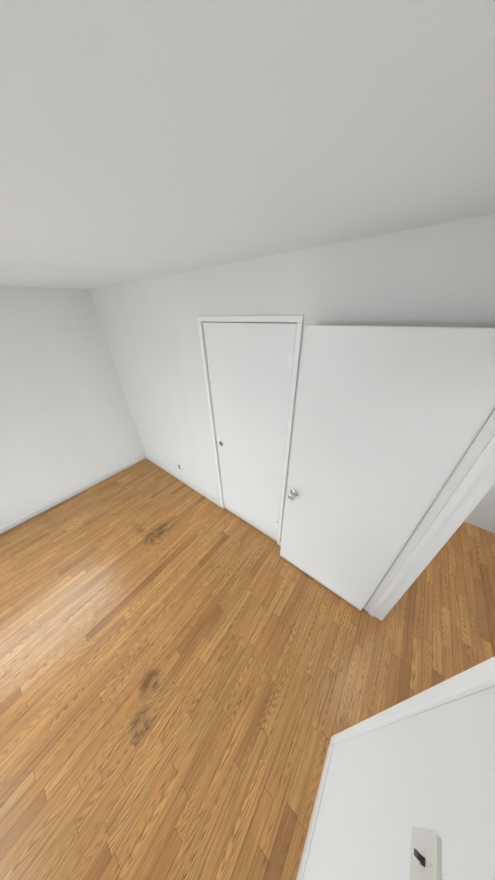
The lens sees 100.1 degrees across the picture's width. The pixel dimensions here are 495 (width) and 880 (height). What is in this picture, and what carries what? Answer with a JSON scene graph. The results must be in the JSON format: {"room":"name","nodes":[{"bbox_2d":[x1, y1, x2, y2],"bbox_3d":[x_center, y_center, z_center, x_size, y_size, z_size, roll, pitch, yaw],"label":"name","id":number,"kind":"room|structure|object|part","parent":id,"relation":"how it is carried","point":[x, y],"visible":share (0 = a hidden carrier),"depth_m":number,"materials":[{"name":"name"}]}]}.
{"room":"empty bedroom","nodes":[
{"label":"empty bedroom","id":0,"kind":"room"},
{"bbox_2d":[0,286,144,526],"bbox_3d":[-2.751,-0.045,1.944,0.120,2.340,3.330,21,38,32],"label":"wall","id":1,"kind":"structure","parent":0,"point":[67,424],"depth_m":2.39,"materials":[{"name":"white paint"}]},
{"bbox_2d":[0,454,144,533],"bbox_3d":[-2.702,0.953,2.475,0.012,0.082,3.180,21,38,32],"label":"baseboard","id":2,"kind":"structure","parent":1,"relation":"attached to","point":[49,505],"depth_m":2.77,"materials":[{"name":"paint"}]},
{"bbox_2d":[0,458,494,879],"bbox_3d":[-0.456,1.409,1.826,4.780,0.100,4.950,21,38,32],"label":"floor","id":3,"kind":"structure","parent":0,"point":[192,681],"depth_m":1.42,"materials":[{"name":"brown wood"}]},
{"bbox_2d":[0,0,494,289],"bbox_3d":[-0.507,-0.663,0.539,4.780,0.100,4.950,21,38,32],"label":"ceiling","id":4,"kind":"structure","parent":0,"point":[143,139],"depth_m":0.32,"materials":[{"name":"paint"}]},
{"bbox_2d":[88,214,494,540],"bbox_3d":[-0.359,-0.188,2.080,3.690,2.340,0.120,21,38,32],"label":"wall","id":5,"kind":"structure","parent":0,"point":[440,275],"depth_m":1.17,"materials":[{"name":"white paint"}]},
{"bbox_2d":[144,454,220,506],"bbox_3d":[-1.025,0.549,3.060,1.754,0.082,0.015,21,38,32],"label":"baseboard","id":6,"kind":"structure","parent":5,"relation":"attached to","point":[172,473],"depth_m":2.96,"materials":[{"name":"paint"}]},
{"bbox_2d":[203,322,296,540],"bbox_3d":[0.001,0.099,1.880,0.756,2.025,0.035,21,38,32],"label":"closet door","id":7,"kind":"structure","parent":5,"relation":"in","point":[250,375],"depth_m":1.63,"materials":[{"name":"paint"}]},
{"bbox_2d":[197,315,303,544],"bbox_3d":[0.024,0.078,1.902,0.803,2.060,0.120,21,38,32],"label":"door frame","id":8,"kind":"structure","parent":5,"relation":"attached to","point":[210,388],"depth_m":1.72,"materials":[{"name":"paint"}]},
{"bbox_2d":[275,352,293,528],"bbox_3d":[0.286,0.189,1.639,0.068,1.650,0.012,21,38,32],"label":"closet door hinges","id":9,"kind":"object","parent":5,"relation":"attached to","point":[290,359],"visible":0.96,"depth_m":1.24,"materials":[{"name":"paint"}]},
{"bbox_2d":[303,685,494,879],"bbox_3d":[0.503,0.753,0.532,0.120,2.340,4.950,21,38,32],"label":"wall","id":10,"kind":"structure","parent":0,"point":[387,788],"depth_m":0.47,"materials":[{"name":"white paint"}]},
{"bbox_2d":[296,744,333,879],"bbox_3d":[-0.237,2.193,0.382,0.015,0.082,2.312,21,38,32],"label":"baseboard","id":11,"kind":"structure","parent":10,"relation":"attached to","point":[301,870],"depth_m":0.98,"materials":[{"name":"paint"}]},
{"bbox_2d":[329,405,494,744],"bbox_3d":[0.751,0.691,0.871,0.142,2.076,0.828,21,38,32],"label":"door frame","id":12,"kind":"structure","parent":10,"relation":"attached to","point":[471,479],"depth_m":0.93,"materials":[{"name":"paint"}]},
{"bbox_2d":[280,325,494,610],"bbox_3d":[0.611,0.407,1.359,0.754,2.025,0.173,21,38,32],"label":"hall door","id":13,"kind":"structure","parent":12,"relation":"attached to","point":[388,421],"depth_m":1.04,"materials":[{"name":"paint"}]},
{"bbox_3d":[0.364,0.387,1.571,0.065,0.065,0.173,21,38,32],"label":"knob","id":14,"kind":"part","parent":13,"relation":"part of","materials":[{"name":"silver metal"}]},
{"bbox_2d":[409,827,441,879],"bbox_3d":[0.311,0.754,0.374,0.020,0.114,0.070,21,38,32],"label":"switch plate","id":15,"kind":"object","parent":10,"relation":"attached to","point":[425,859],"visible":1,"depth_m":0.37,"materials":[{"name":"white plastic"}]},
{"bbox_2d":[464,484,494,532],"bbox_3d":[2.403,-0.119,1.859,0.970,2.340,0.120,21,38,32],"label":"wall","id":16,"kind":"structure","parent":0,"point":[482,514],"depth_m":2.22,"materials":[{"name":"white paint"}]}
]}

